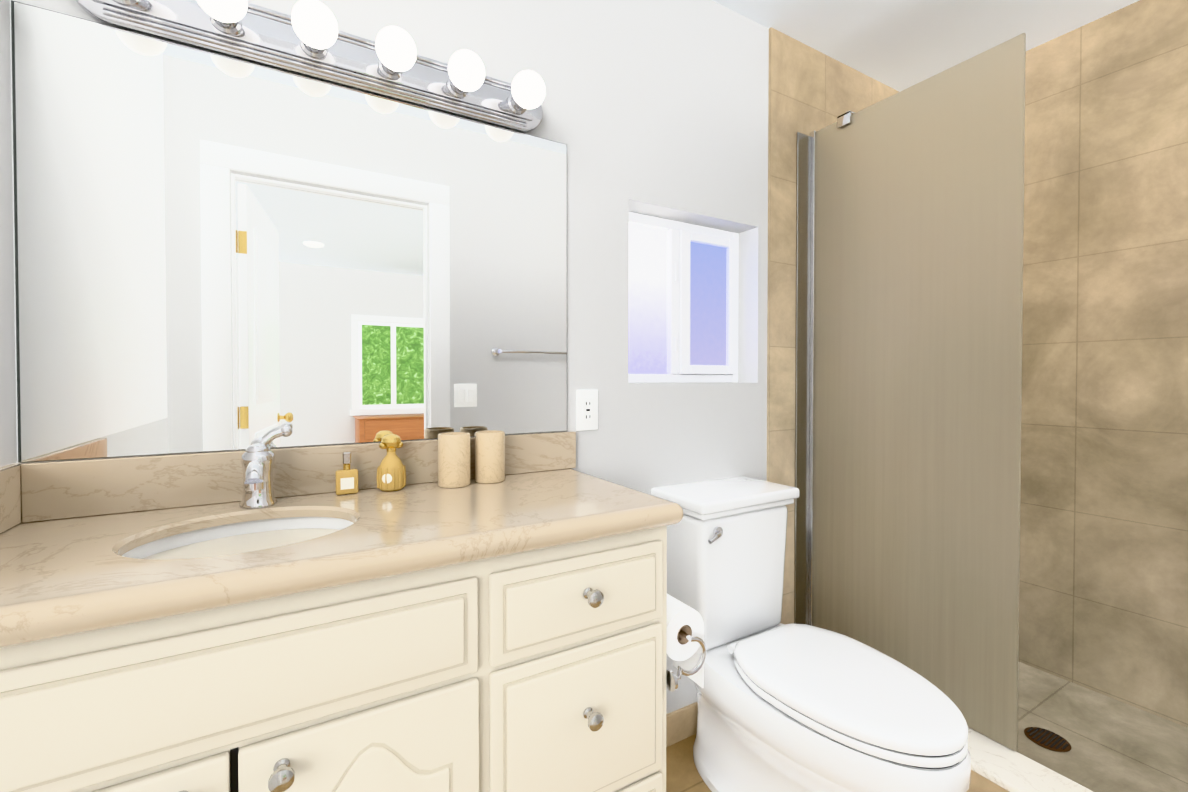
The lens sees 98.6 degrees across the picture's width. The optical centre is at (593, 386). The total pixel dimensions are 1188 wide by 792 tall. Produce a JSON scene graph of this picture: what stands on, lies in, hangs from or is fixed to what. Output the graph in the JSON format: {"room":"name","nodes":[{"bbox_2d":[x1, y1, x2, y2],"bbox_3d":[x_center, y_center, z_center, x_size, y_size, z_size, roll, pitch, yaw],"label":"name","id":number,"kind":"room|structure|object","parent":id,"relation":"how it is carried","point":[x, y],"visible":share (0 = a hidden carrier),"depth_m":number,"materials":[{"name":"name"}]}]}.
{"room":"bathroom","nodes":[
{"label":"bathroom","id":0,"kind":"room"},
{"bbox_2d":[10,0,768,713],"bbox_3d":[0.173,-0.066,1.672,3.092,2.420,0.160,0,1,-30],"label":"wall","id":1,"kind":"structure","parent":0,"point":[656,108],"depth_m":1.55,"materials":[{"name":"grey paint"}]},
{"bbox_2d":[11,0,566,462],"bbox_3d":[-0.540,-0.269,1.156,1.074,0.798,0.005,0,1,-30],"label":"mirror","id":2,"kind":"object","parent":1,"relation":"attached to","point":[215,252],"visible":1,"depth_m":1.06,"materials":[{"name":"grey mirror"}]},
{"bbox_2d":[75,0,544,131],"bbox_3d":[-0.507,-0.724,1.086,0.920,0.110,0.148,0,1,-30],"label":"sconce","id":3,"kind":"object","parent":1,"relation":"attached to","point":[308,38],"visible":1,"depth_m":1.08,"materials":[{"name":"silver metal"}]},
{"bbox_2d":[576,390,597,430],"bbox_3d":[-0.019,0.068,1.464,0.070,0.116,0.008,0,1,-30],"label":"electrical outlet plate","id":4,"kind":"object","parent":1,"relation":"attached to","point":[586,409],"visible":1,"depth_m":1.46,"materials":[{"name":"white plastic"}]},
{"bbox_2d":[666,702,697,746],"bbox_3d":[0.276,1.095,1.649,0.815,0.100,0.010,0,1,-30],"label":"baseboard","id":5,"kind":"structure","parent":1,"relation":"attached to","point":[681,723],"depth_m":1.65,"materials":[{"name":"tile"}]},
{"bbox_2d":[628,212,738,382],"bbox_3d":[0.287,-0.288,1.772,0.554,0.552,0.067,0,1,-30],"label":"window","id":6,"kind":"structure","parent":1,"relation":"in","point":[683,302],"depth_m":1.75,"materials":[{"name":"white plastic"}]},
{"bbox_2d":[767,27,898,624],"bbox_3d":[1.038,-0.071,2.077,0.950,2.420,0.010,0,1,-30],"label":"wall tile","id":7,"kind":"structure","parent":1,"relation":"attached to","point":[810,89],"depth_m":1.88,"materials":[{"name":"beige tile"}]},
{"bbox_2d":[794,111,854,625],"bbox_3d":[0.837,0.015,1.859,0.107,1.962,0.164,0,1,-30],"label":"channel","id":8,"kind":"object","parent":7,"relation":"attached to","point":[804,363],"visible":0.73,"depth_m":1.92,"materials":[{"name":"silver metal"}]},
{"bbox_2d":[1018,0,1187,726],"bbox_3d":[1.821,-0.067,1.795,0.120,2.420,1.286,0,1,-30],"label":"wall tiles","id":9,"kind":"structure","parent":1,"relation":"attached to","point":[1103,590],"depth_m":1.76,"materials":[{"name":"beige tile"}]},
{"bbox_2d":[666,734,711,791],"bbox_3d":[0.527,1.203,1.082,3.092,0.100,1.566,0,1,-30],"label":"floor","id":10,"kind":"structure","parent":0,"point":[682,774],"depth_m":1.52,"materials":[{"name":"tile"}]},
{"bbox_2d":[0,426,705,791],"bbox_3d":[-0.365,0.618,0.982,1.214,1.072,0.503,0,1,-30],"label":"bathroom vanity","id":11,"kind":"object","parent":10,"relation":"on","point":[262,616],"visible":0.98,"depth_m":0.81,"materials":[{"name":"beige"}]},
{"bbox_2d":[335,452,357,494],"bbox_3d":[-0.538,0.189,1.110,0.044,0.090,0.025,0,1,-30],"label":"perfume","id":12,"kind":"object","parent":11,"relation":"on","point":[346,479],"visible":0.98,"depth_m":1.10,"materials":[{"name":"gold metal"}]},
{"bbox_2d":[376,434,405,490],"bbox_3d":[-0.457,0.171,1.151,0.063,0.124,0.064,0,1,-30],"label":"perfume","id":13,"kind":"object","parent":11,"relation":"on","point":[391,473],"visible":0.96,"depth_m":1.13,"materials":[{"name":"gold metal"}]},
{"bbox_2d":[438,432,469,487],"bbox_3d":[-0.328,0.172,1.200,0.074,0.121,0.074,0,1,-30],"label":"tumbler","id":14,"kind":"object","parent":11,"relation":"on","point":[453,459],"visible":1,"depth_m":1.17,"materials":[{"name":"stone"}]},
{"bbox_2d":[475,430,504,482],"bbox_3d":[-0.255,0.172,1.250,0.072,0.120,0.072,0,1,-30],"label":"tumbler","id":15,"kind":"object","parent":11,"relation":"on","point":[489,456],"visible":0.98,"depth_m":1.22,"materials":[{"name":"stone"}]},
{"bbox_2d":[651,476,970,791],"bbox_3d":[0.538,0.733,1.347,0.400,0.833,0.772,0,1,-30],"label":"toilet","id":16,"kind":"object","parent":10,"relation":"on","point":[791,707],"visible":0.94,"depth_m":1.30,"materials":[{"name":"white ceramic"}]},
{"bbox_2d":[966,727,1092,791],"bbox_3d":[1.086,1.076,1.378,0.157,0.146,1.274,0,1,-30],"label":"shower curb","id":17,"kind":"object","parent":10,"relation":"on","point":[996,766],"visible":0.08,"depth_m":1.34,"materials":[{"name":"stone"}]},
{"bbox_2d":[813,33,1025,750],"bbox_3d":[0.993,0.022,1.663,0.010,1.946,0.650,0,1,-30],"label":"glass shower screen","id":18,"kind":"object","parent":17,"relation":"on","point":[919,207],"visible":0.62,"depth_m":1.58,"materials":[{"name":"glass"}]},
{"bbox_2d":[1016,661,1187,791],"bbox_3d":[1.463,1.111,1.598,0.714,0.070,1.274,0,1,-30],"label":"shower floor","id":19,"kind":"structure","parent":10,"relation":"on","point":[1117,745],"depth_m":1.56,"materials":[{"name":"tile"}]},
{"bbox_2d":[1024,727,1070,751],"bbox_3d":[1.380,1.073,1.554,0.108,0.005,0.108,0,1,-30],"label":"shower drain","id":20,"kind":"object","parent":19,"relation":"on","point":[1048,739],"visible":1,"depth_m":1.55,"materials":[{"name":"brown metal"}]},
{"bbox_2d":[712,0,1138,91],"bbox_3d":[1.482,-1.293,-0.633,4.900,0.100,5.430,0,1,-30],"label":"ceiling","id":21,"kind":"structure","parent":0,"point":[899,45],"depth_m":1.81,"materials":[{"name":"white paint"}]},
{"bbox_3d":[-0.716,-0.046,0.247,0.120,2.420,1.406,0,1,-30],"label":"wall","id":22,"kind":"structure","parent":0,"visible":0},
{"bbox_2d":[0,0,16,466],"bbox_3d":[-0.709,-0.557,0.360,0.013,1.396,1.194,0,1,-30],"label":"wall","id":23,"kind":"structure","parent":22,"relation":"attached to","point":[8,445],"depth_m":0.86,"materials":[{"name":"white paint"}]}
]}

